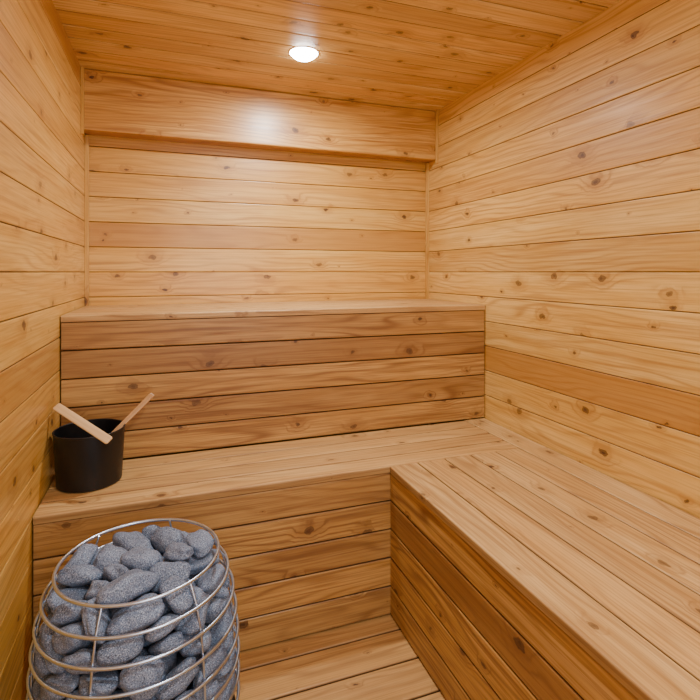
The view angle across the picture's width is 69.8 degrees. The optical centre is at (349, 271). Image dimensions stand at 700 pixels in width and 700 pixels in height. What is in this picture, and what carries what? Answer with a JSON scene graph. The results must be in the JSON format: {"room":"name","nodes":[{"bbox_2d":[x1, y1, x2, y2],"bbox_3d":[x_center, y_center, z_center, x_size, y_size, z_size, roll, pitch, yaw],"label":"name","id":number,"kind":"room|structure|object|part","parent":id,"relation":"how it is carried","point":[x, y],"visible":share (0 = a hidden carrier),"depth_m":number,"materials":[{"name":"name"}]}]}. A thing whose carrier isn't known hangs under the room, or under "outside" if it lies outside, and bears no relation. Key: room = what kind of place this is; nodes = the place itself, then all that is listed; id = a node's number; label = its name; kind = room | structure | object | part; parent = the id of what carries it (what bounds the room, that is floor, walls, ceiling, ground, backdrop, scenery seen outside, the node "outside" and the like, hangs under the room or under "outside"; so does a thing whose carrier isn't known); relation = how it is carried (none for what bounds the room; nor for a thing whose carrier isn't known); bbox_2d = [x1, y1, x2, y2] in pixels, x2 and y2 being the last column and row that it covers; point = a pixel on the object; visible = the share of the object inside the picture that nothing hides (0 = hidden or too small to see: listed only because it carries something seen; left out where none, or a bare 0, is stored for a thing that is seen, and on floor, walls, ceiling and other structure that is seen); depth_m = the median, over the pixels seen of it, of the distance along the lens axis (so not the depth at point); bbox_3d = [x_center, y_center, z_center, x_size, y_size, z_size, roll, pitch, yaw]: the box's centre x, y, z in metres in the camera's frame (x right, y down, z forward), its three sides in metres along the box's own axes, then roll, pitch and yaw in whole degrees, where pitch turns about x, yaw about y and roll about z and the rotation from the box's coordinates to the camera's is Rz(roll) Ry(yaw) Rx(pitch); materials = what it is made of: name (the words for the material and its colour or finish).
{"room":"spa","nodes":[
{"label":"spa","id":0,"kind":"room"},
{"bbox_2d":[0,0,84,699],"bbox_3d":[-0.656,0.147,0.726,0.060,2.085,3.110,0,0,-20],"label":"wall","id":1,"kind":"structure","parent":0,"point":[42,148],"depth_m":1.29,"materials":[{"name":"brown wood"}]},
{"bbox_2d":[81,67,83,134],"bbox_3d":[-1.090,-0.698,2.045,0.012,0.272,0.014,0,0,-20],"label":"trim","id":2,"kind":"structure","parent":1,"relation":"attached to","point":[82,68],"depth_m":2.04,"materials":[{"name":"brown wood"}]},
{"bbox_2d":[84,134,427,459],"bbox_3d":[-0.367,0.147,2.450,1.747,2.085,0.060,0,0,-20],"label":"wall","id":3,"kind":"structure","parent":0,"point":[170,222],"depth_m":2.38,"materials":[{"name":"brown wood"}]},
{"bbox_2d":[85,135,88,305],"bbox_3d":[-1.121,-0.219,2.139,0.016,0.726,0.016,0,0,-20],"label":"trim","id":4,"kind":"structure","parent":3,"relation":"attached to","point":[86,136],"depth_m":2.13,"materials":[{"name":"brown wood"}]},
{"bbox_2d":[84,69,434,162],"bbox_3d":[-0.340,-0.708,2.374,1.639,0.252,0.099,0,0,-20],"label":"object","id":5,"kind":"structure","parent":3,"relation":"attached to","point":[121,105],"depth_m":2.28,"materials":[{"name":"brown wood"}]},
{"bbox_2d":[52,0,620,110],"bbox_3d":[0.153,-0.865,1.001,1.747,0.060,3.139,0,0,-20],"label":"ceiling","id":6,"kind":"structure","parent":0,"point":[427,55],"depth_m":1.81,"materials":[{"name":"brown wood"}]},
{"bbox_2d":[289,46,318,61],"bbox_3d":[-0.176,-0.821,1.913,0.114,0.026,0.114,0,0,-20],"label":"recessed light","id":7,"kind":"object","parent":6,"relation":"in","point":[301,53],"visible":1,"depth_m":1.89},
{"bbox_2d":[234,529,445,699],"bbox_3d":[0.150,1.180,1.007,1.747,0.080,3.126,0,0,-20],"label":"floor","id":8,"kind":"structure","parent":0,"point":[369,659],"depth_m":1.45,"materials":[{"name":"brown wood"}]},
{"bbox_2d":[25,518,239,699],"bbox_3d":[-0.455,0.877,1.091,0.436,0.525,0.436,0,0,-20],"label":"heater","id":9,"kind":"object","parent":8,"relation":"on","point":[31,672],"visible":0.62,"depth_m":0.97,"materials":[{"name":"metal"}]},
{"bbox_3d":[-0.614,0.797,1.007,0.049,0.360,0.005,0,0,-28],"label":"cage rod","id":10,"kind":"part","parent":9,"relation":"part of","materials":[{"name":"metal"}]},
{"bbox_3d":[-0.462,0.797,0.911,0.005,0.360,0.049,0,0,2],"label":"cage rod","id":11,"kind":"part","parent":9,"relation":"part of","materials":[{"name":"metal"}]},
{"bbox_3d":[-0.302,0.797,0.994,0.049,0.360,0.004,0,0,32],"label":"cage rod","id":12,"kind":"part","parent":9,"relation":"part of","materials":[{"name":"metal"}]},
{"bbox_3d":[-0.295,0.797,1.174,0.049,0.360,0.005,0,0,-28],"label":"cage rod","id":13,"kind":"part","parent":9,"relation":"part of","materials":[{"name":"metal"}]},
{"label":"stone","id":14,"kind":"object","parent":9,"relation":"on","visible":0},
{"bbox_2d":[218,674,233,699],"bbox_3d":[-0.287,0.904,1.072,0.065,0.080,0.085,0,0,4],"label":"stone","id":15,"kind":"object","parent":14,"relation":"on","point":[226,692],"visible":0.27,"depth_m":1.07,"materials":[{"name":"grey stone"}]},
{"bbox_2d":[191,658,231,682],"bbox_3d":[-0.294,0.848,1.070,0.084,0.045,0.060,0,0,-15],"label":"stone","id":16,"kind":"object","parent":15,"relation":"on","point":[225,669],"visible":0.23,"depth_m":1.06,"materials":[{"name":"grey stone"}]},
{"bbox_2d":[227,667,235,688],"bbox_3d":[-0.283,0.918,1.142,0.045,0.066,0.084,0,0,-10],"label":"stone","id":17,"kind":"object","parent":14,"relation":"on","point":[233,675],"visible":0.06,"depth_m":1.13,"materials":[{"name":"grey stone"}]},
{"bbox_2d":[226,634,235,667],"bbox_3d":[-0.289,0.861,1.142,0.056,0.058,0.083,0,0,-14],"label":"stone","id":18,"kind":"object","parent":17,"relation":"on","point":[232,657],"visible":0.16,"depth_m":1.12,"materials":[{"name":"grey stone"}]},
{"bbox_3d":[-0.386,0.950,1.029,0.040,0.059,0.096,30,37,17],"label":"stone","id":19,"kind":"object","parent":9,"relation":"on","visible":0},
{"label":"stone","id":20,"kind":"object","parent":19,"relation":"on","visible":0},
{"label":"stone","id":21,"kind":"object","parent":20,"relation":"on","visible":0},
{"bbox_2d":[177,652,201,664],"bbox_3d":[-0.337,0.815,1.055,0.082,0.055,0.083,0,0,36],"label":"stone","id":22,"kind":"object","parent":21,"relation":"on","point":[181,658],"visible":0.09,"depth_m":1.04,"materials":[{"name":"grey stone"}]},
{"bbox_2d":[178,625,211,657],"bbox_3d":[-0.324,0.757,1.037,0.071,0.068,0.121,0,0,-23],"label":"stone","id":23,"kind":"object","parent":22,"relation":"on","point":[193,649],"visible":0.46,"depth_m":0.99,"materials":[{"name":"grey stone"}]},
{"bbox_2d":[174,586,209,634],"bbox_3d":[-0.323,0.690,1.027,0.084,0.074,0.072,0,0,27],"label":"stone","id":24,"kind":"object","parent":23,"relation":"on","point":[189,625],"visible":0.65,"depth_m":1.00,"materials":[{"name":"grey stone"}]},
{"bbox_2d":[158,576,195,614],"bbox_3d":[-0.347,0.650,1.013,0.084,0.048,0.058,0,0,32],"label":"stone","id":25,"kind":"object","parent":24,"relation":"on","point":[179,602],"visible":0.88,"depth_m":1.00,"materials":[{"name":"grey stone"}]},
{"label":"stone","id":26,"kind":"object","parent":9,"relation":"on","visible":0},
{"bbox_3d":[-0.544,0.929,1.023,0.090,0.038,0.060,-4,-16,1],"label":"stone","id":27,"kind":"object","parent":26,"relation":"on","visible":0},
{"bbox_3d":[-0.581,0.893,1.035,0.067,0.037,0.078,15,-9,-17],"label":"stone","id":28,"kind":"object","parent":27,"relation":"on","visible":0},
{"bbox_2d":[32,679,40,699],"bbox_3d":[-0.619,0.847,1.035,0.054,0.057,0.090,0,0,-11],"label":"stone","id":29,"kind":"object","parent":28,"relation":"on","point":[36,686],"visible":0.11,"depth_m":1.01,"materials":[{"name":"grey stone"}]},
{"bbox_2d":[33,664,53,679],"bbox_3d":[-0.608,0.801,1.038,0.054,0.065,0.104,0,0,2],"label":"stone","id":30,"kind":"object","parent":29,"relation":"on","point":[46,676],"visible":0.03,"depth_m":0.99,"materials":[{"name":"grey stone"}]},
{"bbox_2d":[34,635,52,676],"bbox_3d":[-0.597,0.755,0.999,0.053,0.060,0.087,0,0,-33],"label":"stone","id":31,"kind":"object","parent":30,"relation":"on","point":[40,665],"visible":0.3,"depth_m":0.96,"materials":[{"name":"grey stone"}]},
{"label":"stone","id":32,"kind":"object","parent":30,"relation":"on","visible":0},
{"bbox_2d":[45,584,69,613],"bbox_3d":[-0.622,0.691,1.068,0.040,0.053,0.083,0,0,-10],"label":"stone","id":33,"kind":"object","parent":32,"relation":"on","point":[60,586],"visible":0.3,"depth_m":1.05,"materials":[{"name":"grey stone"}]},
{"bbox_2d":[63,544,97,567],"bbox_3d":[-0.593,0.641,1.102,0.053,0.067,0.087,0,0,19],"label":"stone","id":34,"kind":"object","parent":33,"relation":"on","point":[85,553],"visible":0.62,"depth_m":1.10,"materials":[{"name":"grey stone"}]},
{"bbox_3d":[-0.511,0.957,0.933,0.086,0.042,0.064,5,9,15],"label":"stone","id":35,"kind":"object","parent":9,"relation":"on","visible":0},
{"label":"stone","id":36,"kind":"object","parent":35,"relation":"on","visible":0},
{"bbox_3d":[-0.517,0.863,0.943,0.084,0.037,0.057,-8,-30,-50],"label":"stone","id":37,"kind":"object","parent":36,"relation":"on","visible":0},
{"bbox_2d":[66,689,79,699],"bbox_3d":[-0.500,0.808,0.935,0.043,0.073,0.074,0,0,25],"label":"stone","id":38,"kind":"object","parent":37,"relation":"on","point":[76,691],"visible":0.11,"depth_m":0.92,"materials":[{"name":"grey stone"}]},
{"bbox_2d":[79,670,119,695],"bbox_3d":[-0.464,0.761,0.929,0.080,0.041,0.066,0,0,45],"label":"stone","id":39,"kind":"object","parent":38,"relation":"on","point":[104,682],"visible":0.75,"depth_m":0.91,"materials":[{"name":"grey stone"}]},
{"bbox_2d":[61,648,100,673],"bbox_3d":[-0.495,0.723,0.933,0.084,0.062,0.053,0,0,4],"label":"stone","id":40,"kind":"object","parent":39,"relation":"on","point":[82,657],"visible":0.63,"depth_m":0.91,"materials":[{"name":"grey stone"}]},
{"bbox_2d":[81,597,110,643],"bbox_3d":[-0.479,0.657,0.949,0.050,0.068,0.078,0,0,-41],"label":"stone","id":41,"kind":"object","parent":40,"relation":"on","point":[89,615],"visible":0.71,"depth_m":0.93,"materials":[{"name":"grey stone"}]},
{"bbox_2d":[96,635,143,666],"bbox_3d":[-0.426,0.703,0.930,0.079,0.057,0.058,0,0,-37],"label":"stone","id":42,"kind":"object","parent":39,"relation":"on","point":[119,651],"visible":0.84,"depth_m":0.92,"materials":[{"name":"grey stone"}]},
{"bbox_2d":[106,593,164,635],"bbox_3d":[-0.411,0.655,0.963,0.102,0.051,0.076,0,0,-27],"label":"stone","id":43,"kind":"object","parent":42,"relation":"on","point":[130,619],"visible":0.88,"depth_m":0.94,"materials":[{"name":"grey stone"}]},
{"label":"stone","id":44,"kind":"object","parent":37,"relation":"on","visible":0},
{"bbox_2d":[40,671,81,699],"bbox_3d":[-0.544,0.778,0.946,0.089,0.052,0.059,0,0,12],"label":"stone","id":45,"kind":"object","parent":44,"relation":"on","point":[68,682],"visible":0.66,"depth_m":0.93,"materials":[{"name":"grey stone"}]},
{"bbox_2d":[39,612,70,673],"bbox_3d":[-0.571,0.719,0.987,0.068,0.080,0.120,0,0,-42],"label":"stone","id":46,"kind":"object","parent":45,"relation":"on","point":[45,633],"visible":0.27,"depth_m":0.95,"materials":[{"name":"grey stone"}]},
{"bbox_2d":[46,586,89,613],"bbox_3d":[-0.574,0.667,1.028,0.063,0.045,0.093,0,0,25],"label":"stone","id":47,"kind":"object","parent":46,"relation":"on","point":[76,593],"visible":0.49,"depth_m":1.01,"materials":[{"name":"grey stone"}]},
{"bbox_2d":[56,564,102,586],"bbox_3d":[-0.564,0.636,1.050,0.095,0.049,0.053,0,0,3],"label":"stone","id":48,"kind":"object","parent":47,"relation":"on","point":[81,574],"visible":0.89,"depth_m":1.03,"materials":[{"name":"grey stone"}]},
{"bbox_2d":[50,600,86,627],"bbox_3d":[-0.537,0.665,0.974,0.080,0.062,0.050,0,0,-4],"label":"stone","id":49,"kind":"object","parent":46,"relation":"on","point":[67,613],"visible":0.53,"depth_m":0.95,"materials":[{"name":"grey stone"}]},
{"bbox_2d":[52,621,91,654],"bbox_3d":[-0.522,0.693,0.956,0.069,0.066,0.062,0,0,21],"label":"stone","id":50,"kind":"object","parent":46,"relation":"on","point":[62,645],"visible":0.73,"depth_m":0.93,"materials":[{"name":"grey stone"}]},
{"bbox_3d":[-0.320,0.957,1.029,0.072,0.047,0.109,-8,-3,-29],"label":"stone","id":51,"kind":"object","parent":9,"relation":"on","visible":0},
{"bbox_3d":[-0.334,0.916,1.009,0.094,0.034,0.060,-8,-3,-8],"label":"stone","id":52,"kind":"object","parent":51,"relation":"on","visible":0},
{"bbox_2d":[190,678,221,699],"bbox_3d":[-0.299,0.863,1.018,0.076,0.069,0.040,0,0,-30],"label":"stone","id":53,"kind":"object","parent":52,"relation":"on","point":[213,687],"visible":0.46,"depth_m":1.01,"materials":[{"name":"grey stone"}]},
{"bbox_2d":[193,642,226,688],"bbox_3d":[-0.286,0.800,1.025,0.038,0.063,0.097,0,0,23],"label":"stone","id":54,"kind":"object","parent":53,"relation":"on","point":[216,658],"visible":0.64,"depth_m":1.01,"materials":[{"name":"grey stone"}]},
{"label":"stone","id":55,"kind":"object","parent":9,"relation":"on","visible":0},
{"label":"stone","id":56,"kind":"object","parent":55,"relation":"on","visible":0},
{"label":"stone","id":57,"kind":"object","parent":56,"relation":"on","visible":0},
{"label":"stone","id":58,"kind":"object","parent":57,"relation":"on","visible":0},
{"label":"stone","id":59,"kind":"object","parent":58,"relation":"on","visible":0},
{"bbox_2d":[189,562,218,579],"bbox_3d":[-0.362,0.705,1.192,0.066,0.055,0.103,0,0,42],"label":"stone","id":60,"kind":"object","parent":59,"relation":"on","point":[190,576],"visible":0.05,"depth_m":1.15,"materials":[{"name":"grey stone"}]},
{"label":"stone","id":61,"kind":"object","parent":59,"relation":"on","visible":0},
{"bbox_2d":[151,526,181,553],"bbox_3d":[-0.439,0.638,1.196,0.094,0.051,0.048,0,0,36],"label":"stone","id":62,"kind":"object","parent":61,"relation":"on","point":[162,537],"visible":0.77,"depth_m":1.18,"materials":[{"name":"grey stone"}]},
{"label":"stone","id":63,"kind":"object","parent":61,"relation":"on","visible":0},
{"bbox_2d":[163,542,193,560],"bbox_3d":[-0.382,0.624,1.118,0.059,0.049,0.093,0,0,-42],"label":"stone","id":64,"kind":"object","parent":63,"relation":"on","point":[177,551],"visible":1,"depth_m":1.09,"materials":[{"name":"grey stone"}]},
{"label":"stone","id":65,"kind":"object","parent":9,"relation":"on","visible":0},
{"bbox_3d":[-0.351,0.918,1.129,0.096,0.040,0.059,-6,-30,-5],"label":"stone","id":66,"kind":"object","parent":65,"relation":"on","visible":0},
{"label":"stone","id":67,"kind":"object","parent":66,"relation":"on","visible":0},
{"bbox_2d":[223,630,232,650],"bbox_3d":[-0.305,0.831,1.119,0.088,0.054,0.057,0,0,5],"label":"stone","id":68,"kind":"object","parent":67,"relation":"on","point":[228,639],"visible":0.22,"depth_m":1.11,"materials":[{"name":"grey stone"}]},
{"bbox_2d":[205,605,232,647],"bbox_3d":[-0.296,0.776,1.116,0.064,0.069,0.109,0,0,-19],"label":"stone","id":69,"kind":"object","parent":68,"relation":"on","point":[218,630],"visible":0.3,"depth_m":1.08,"materials":[{"name":"grey stone"}]},
{"bbox_2d":[194,569,229,588],"bbox_3d":[-0.319,0.714,1.154,0.087,0.068,0.043,0,0,0],"label":"stone","id":70,"kind":"object","parent":69,"relation":"on","point":[227,581],"visible":0.12,"depth_m":1.14,"materials":[{"name":"grey stone"}]},
{"bbox_2d":[184,549,219,574],"bbox_3d":[-0.342,0.666,1.151,0.090,0.038,0.058,0,0,-37],"label":"stone","id":71,"kind":"object","parent":70,"relation":"on","point":[198,565],"visible":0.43,"depth_m":1.13,"materials":[{"name":"grey stone"}]},
{"bbox_2d":[186,529,213,557],"bbox_3d":[-0.348,0.629,1.167,0.081,0.036,0.056,0,0,45],"label":"stone","id":72,"kind":"object","parent":71,"relation":"on","point":[201,541],"visible":0.94,"depth_m":1.15,"materials":[{"name":"grey stone"}]},
{"bbox_2d":[205,597,226,622],"bbox_3d":[-0.300,0.724,1.078,0.071,0.060,0.059,0,0,16],"label":"stone","id":73,"kind":"object","parent":69,"relation":"on","point":[216,605],"visible":0.52,"depth_m":1.05,"materials":[{"name":"grey stone"}]},
{"bbox_2d":[209,586,229,601],"bbox_3d":[-0.310,0.721,1.116,0.092,0.053,0.040,0,0,6],"label":"stone","id":74,"kind":"object","parent":69,"relation":"on","point":[223,593],"visible":0.18,"depth_m":1.10,"materials":[{"name":"grey stone"}]},
{"bbox_2d":[197,564,224,593],"bbox_3d":[-0.305,0.676,1.100,0.057,0.050,0.081,0,0,-7],"label":"stone","id":75,"kind":"object","parent":74,"relation":"on","point":[210,580],"visible":0.81,"depth_m":1.08,"materials":[{"name":"grey stone"}]},
{"label":"stone","id":76,"kind":"object","parent":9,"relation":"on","visible":0},
{"label":"stone","id":77,"kind":"object","parent":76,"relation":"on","visible":0},
{"bbox_2d":[109,689,157,699],"bbox_3d":[-0.413,0.811,0.931,0.128,0.056,0.070,0,0,-14],"label":"stone","id":78,"kind":"object","parent":77,"relation":"on","point":[119,690],"visible":0.3,"depth_m":0.94,"materials":[{"name":"grey stone"}]},
{"bbox_2d":[119,655,164,699],"bbox_3d":[-0.385,0.754,0.930,0.078,0.077,0.040,0,0,-20],"label":"stone","id":79,"kind":"object","parent":78,"relation":"on","point":[147,674],"visible":0.86,"depth_m":0.92,"materials":[{"name":"grey stone"}]},
{"label":"stone","id":80,"kind":"object","parent":9,"relation":"in","visible":0},
{"bbox_3d":[-0.510,0.688,1.078,0.067,0.037,0.078,14,8,9],"label":"stone","id":81,"kind":"object","parent":80,"relation":"on","visible":0},
{"bbox_2d":[93,543,127,579],"bbox_3d":[-0.523,0.641,1.106,0.076,0.060,0.083,0,0,-32],"label":"stone","id":82,"kind":"object","parent":81,"relation":"on","point":[110,554],"visible":0.42,"depth_m":1.09,"materials":[{"name":"grey stone"}]},
{"bbox_3d":[-0.411,0.713,1.248,0.087,0.083,0.054,12,7,24],"label":"stone","id":83,"kind":"object","parent":9,"relation":"in","visible":0},
{"bbox_2d":[160,530,188,556],"bbox_3d":[-0.430,0.668,1.223,0.058,0.053,0.081,0,0,25],"label":"stone","id":84,"kind":"object","parent":83,"relation":"on","point":[184,534],"visible":0.12,"depth_m":1.24,"materials":[{"name":"grey stone"}]},
{"label":"stone","id":85,"kind":"object","parent":9,"relation":"in","visible":0},
{"label":"stone","id":86,"kind":"object","parent":85,"relation":"on","visible":0},
{"bbox_3d":[-0.468,0.743,1.254,0.062,0.096,0.040,-12,-31,-25],"label":"stone","id":87,"kind":"object","parent":86,"relation":"on","visible":0},
{"bbox_2d":[142,525,158,549],"bbox_3d":[-0.479,0.667,1.247,0.072,0.084,0.042,0,0,-25],"label":"stone","id":88,"kind":"object","parent":87,"relation":"on","point":[148,531],"visible":0.18,"depth_m":1.23,"materials":[{"name":"grey stone"}]},
{"bbox_3d":[-0.408,0.814,1.009,0.060,0.034,0.094,-38,-29,31],"label":"stone","id":89,"kind":"object","parent":9,"relation":"in","visible":0},
{"bbox_2d":[144,640,177,680],"bbox_3d":[-0.383,0.777,1.002,0.066,0.054,0.105,0,0,-2],"label":"stone","id":90,"kind":"object","parent":89,"relation":"on","point":[170,662],"visible":0.15,"depth_m":0.99,"materials":[{"name":"grey stone"}]},
{"bbox_2d":[140,626,154,646],"bbox_3d":[-0.413,0.729,1.026,0.109,0.058,0.069,0,0,43],"label":"stone","id":91,"kind":"object","parent":90,"relation":"on","point":[146,643],"visible":0.06,"depth_m":0.98,"materials":[{"name":"grey stone"}]},
{"bbox_2d":[132,591,154,600],"bbox_3d":[-0.441,0.689,1.073,0.057,0.062,0.085,0,0,-4],"label":"stone","id":92,"kind":"object","parent":91,"relation":"on","point":[134,599],"visible":0.03,"depth_m":1.05,"materials":[{"name":"grey stone"}]},
{"bbox_2d":[120,546,162,570],"bbox_3d":[-0.451,0.633,1.097,0.084,0.055,0.080,0,0,16],"label":"stone","id":93,"kind":"object","parent":92,"relation":"on","point":[139,557],"visible":0.71,"depth_m":1.07,"materials":[{"name":"grey stone"}]},
{"bbox_2d":[155,593,172,617],"bbox_3d":[-0.392,0.684,1.033,0.069,0.050,0.074,0,0,14],"label":"stone","id":94,"kind":"object","parent":91,"relation":"on","point":[167,609],"visible":0.09,"depth_m":1.01,"materials":[{"name":"grey stone"}]},
{"bbox_2d":[149,561,190,592],"bbox_3d":[-0.382,0.646,1.061,0.086,0.051,0.062,0,0,-8],"label":"stone","id":95,"kind":"object","parent":94,"relation":"on","point":[164,570],"visible":0.66,"depth_m":1.06,"materials":[{"name":"grey stone"}]},
{"bbox_2d":[148,631,186,657],"bbox_3d":[-0.354,0.726,0.977,0.077,0.055,0.060,0,0,38],"label":"stone","id":96,"kind":"object","parent":90,"relation":"on","point":[170,641],"visible":0.86,"depth_m":0.96,"materials":[{"name":"grey stone"}]},
{"bbox_2d":[145,612,181,641],"bbox_3d":[-0.362,0.685,0.971,0.053,0.043,0.082,0,0,28],"label":"stone","id":97,"kind":"object","parent":96,"relation":"on","point":[154,636],"visible":0.82,"depth_m":0.95,"materials":[{"name":"grey stone"}]},
{"label":"stone","id":98,"kind":"object","parent":89,"relation":"on","visible":0},
{"bbox_2d":[120,648,148,669],"bbox_3d":[-0.435,0.742,0.968,0.090,0.041,0.060,0,0,14],"label":"stone","id":99,"kind":"object","parent":98,"relation":"on","point":[144,652],"visible":0.1,"depth_m":0.97,"materials":[{"name":"grey stone"}]},
{"bbox_2d":[93,640,109,649],"bbox_3d":[-0.450,0.700,0.980,0.091,0.055,0.059,0,0,-28],"label":"stone","id":100,"kind":"object","parent":99,"relation":"on","point":[98,646],"visible":0.07,"depth_m":0.95,"materials":[{"name":"grey stone"}]},
{"label":"stone","id":101,"kind":"object","parent":9,"relation":"in","visible":0},
{"label":"stone","id":102,"kind":"object","parent":101,"relation":"on","visible":0},
{"label":"stone","id":103,"kind":"object","parent":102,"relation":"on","visible":0},
{"bbox_2d":[108,600,133,618],"bbox_3d":[-0.463,0.682,1.014,0.053,0.055,0.085,0,0,-28],"label":"stone","id":104,"kind":"object","parent":103,"relation":"on","point":[112,611],"visible":0.13,"depth_m":0.98,"materials":[{"name":"grey stone"}]},
{"bbox_2d":[103,564,129,581],"bbox_3d":[-0.480,0.644,1.049,0.073,0.071,0.050,0,0,-10],"label":"stone","id":105,"kind":"object","parent":104,"relation":"on","point":[111,572],"visible":0.41,"depth_m":1.03,"materials":[{"name":"grey stone"}]},
{"bbox_2d":[96,569,158,603],"bbox_3d":[-0.439,0.624,0.992,0.072,0.066,0.128,0,0,25],"label":"stone","id":106,"kind":"object","parent":104,"relation":"on","point":[134,583],"visible":0.92,"depth_m":0.97,"materials":[{"name":"grey stone"}]},
{"bbox_3d":[-0.511,0.711,1.008,0.059,0.095,0.042,-14,-32,-48],"label":"stone","id":107,"kind":"object","parent":103,"relation":"on","visible":0},
{"bbox_2d":[85,580,109,600],"bbox_3d":[-0.503,0.652,1.016,0.053,0.068,0.069,0,0,-6],"label":"stone","id":108,"kind":"object","parent":107,"relation":"on","point":[96,585],"visible":0.44,"depth_m":0.99,"materials":[{"name":"grey stone"}]},
{"bbox_2d":[61,299,484,457],"bbox_3d":[-0.267,0.393,2.173,1.640,0.497,0.524,0,0,-20],"label":"bench","id":109,"kind":"object","parent":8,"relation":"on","point":[238,389],"visible":0.9,"depth_m":1.89,"materials":[{"name":"brown wood"}]},
{"bbox_3d":[-0.267,0.154,2.173,1.640,0.021,0.524,0,0,-20],"label":"seat","id":110,"kind":"part","parent":109,"relation":"part of","materials":[{"name":"brown wood"}]},
{"bbox_2d":[33,421,516,681],"bbox_3d":[-0.169,0.890,1.743,1.535,0.497,0.359,0,0,-20],"label":"bench","id":111,"kind":"object","parent":8,"relation":"on","point":[303,527],"visible":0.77,"depth_m":1.57,"materials":[{"name":"brown wood"}]},
{"bbox_2d":[52,418,125,492],"bbox_3d":[-0.799,0.560,1.541,0.201,0.163,0.201,0,0,-20],"label":"bucket","id":112,"kind":"object","parent":111,"relation":"on","point":[83,463],"visible":0.94,"depth_m":1.47,"materials":[{"name":"black metal"}]},
{"bbox_2d":[53,403,111,443],"bbox_3d":[-0.793,0.447,1.486,0.211,0.098,0.022,0,0,19],"label":"wooden paddle","id":113,"kind":"object","parent":112,"relation":"on","point":[59,408],"visible":1,"depth_m":1.48,"materials":[{"name":"brown wood"}]},
{"bbox_2d":[112,393,153,431],"bbox_3d":[-0.740,0.500,1.573,0.258,0.200,0.056,0,0,-38],"label":"ladle","id":114,"kind":"object","parent":112,"relation":"in","point":[149,396],"visible":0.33,"depth_m":1.61,"materials":[{"name":"brown wood"}]},
{"bbox_3d":[-0.350,0.900,1.502,1.030,0.469,0.020,0,0,-20],"label":"panel","id":115,"kind":"part","parent":111,"relation":"part of","materials":[{"name":"brown wood"}]},
{"bbox_3d":[-0.169,0.652,1.743,1.535,0.021,0.359,0,0,-20],"label":"seat","id":116,"kind":"part","parent":111,"relation":"part of","materials":[{"name":"brown wood"}]},
{"bbox_2d":[390,418,699,699],"bbox_3d":[0.719,0.890,0.938,0.619,0.497,2.478,0,0,-20],"label":"bench","id":117,"kind":"object","parent":8,"relation":"on","point":[529,571],"visible":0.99,"depth_m":1.19,"materials":[{"name":"brown wood"}]},
{"bbox_3d":[0.501,0.900,0.669,0.020,0.469,2.120,0,0,-20],"label":"panel","id":118,"kind":"part","parent":117,"relation":"part of","materials":[{"name":"brown wood"}]},
{"bbox_2d":[428,0,699,517],"bbox_3d":[0.951,0.147,1.302,0.060,2.085,3.110,0,0,-20],"label":"wall","id":119,"kind":"structure","parent":0,"point":[564,186],"depth_m":1.66,"materials":[{"name":"wood"}]},
{"bbox_2d":[425,163,428,298],"bbox_3d":[0.414,-0.219,2.689,0.016,0.726,0.016,0,0,-20],"label":"trim","id":120,"kind":"structure","parent":119,"relation":"attached to","point":[426,164],"depth_m":2.68,"materials":[{"name":"brown wood"}]},
{"bbox_2d":[435,110,437,163],"bbox_3d":[0.449,-0.698,2.596,0.012,0.272,0.014,0,0,-20],"label":"trim","id":121,"kind":"structure","parent":119,"relation":"attached to","point":[436,111],"depth_m":2.59,"materials":[{"name":"brown wood"}]},
{"bbox_3d":[-0.501,0.768,1.193,0.042,0.059,0.095,-45,5,2],"label":"stone","id":122,"kind":"object","parent":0,"visible":0},
{"label":"stone","id":123,"kind":"object","parent":122,"relation":"on","visible":0},
{"bbox_2d":[112,531,153,550],"bbox_3d":[-0.511,0.651,1.187,0.127,0.054,0.068,0,0,43],"label":"stone","id":124,"kind":"object","parent":123,"relation":"on","point":[126,540],"visible":0.47,"depth_m":1.18,"materials":[{"name":"grey stone"}]},
{"bbox_3d":[-0.514,0.907,1.195,0.062,0.036,0.084,-10,0,-29],"label":"stone","id":125,"kind":"object","parent":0,"visible":0},
{"bbox_3d":[-0.541,0.875,1.218,0.062,0.040,0.096,3,-18,-33],"label":"stone","id":126,"kind":"object","parent":125,"relation":"on","visible":0},
{"bbox_3d":[-0.531,0.827,1.193,0.088,0.053,0.046,-8,-23,4],"label":"stone","id":127,"kind":"object","parent":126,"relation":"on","visible":0},
{"bbox_3d":[-0.563,0.776,1.186,0.109,0.047,0.072,15,4,41],"label":"stone","id":128,"kind":"object","parent":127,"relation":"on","visible":0},
{"bbox_3d":[-0.564,0.722,1.139,0.105,0.047,0.076,15,-14,-29],"label":"stone","id":129,"kind":"object","parent":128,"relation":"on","visible":0},
{"bbox_2d":[90,547,102,564],"bbox_3d":[-0.569,0.672,1.147,0.072,0.059,0.109,0,0,-37],"label":"stone","id":130,"kind":"object","parent":129,"relation":"on","point":[99,549],"visible":0.02,"depth_m":1.14,"materials":[{"name":"grey stone"}]},
{"label":"stone","id":131,"kind":"object","parent":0,"visible":0},
{"bbox_2d":[175,689,196,699],"bbox_3d":[-0.335,0.843,0.957,0.087,0.069,0.044,0,0,-34],"label":"stone","id":132,"kind":"object","parent":131,"relation":"on","point":[193,697],"visible":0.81,"depth_m":0.96,"materials":[{"name":"grey stone"}]},
{"bbox_2d":[154,657,198,699],"bbox_3d":[-0.336,0.786,0.971,0.059,0.077,0.081,0,0,44],"label":"stone","id":133,"kind":"object","parent":132,"relation":"on","point":[174,688],"visible":0.89,"depth_m":0.95,"materials":[{"name":"grey stone"}]}
]}

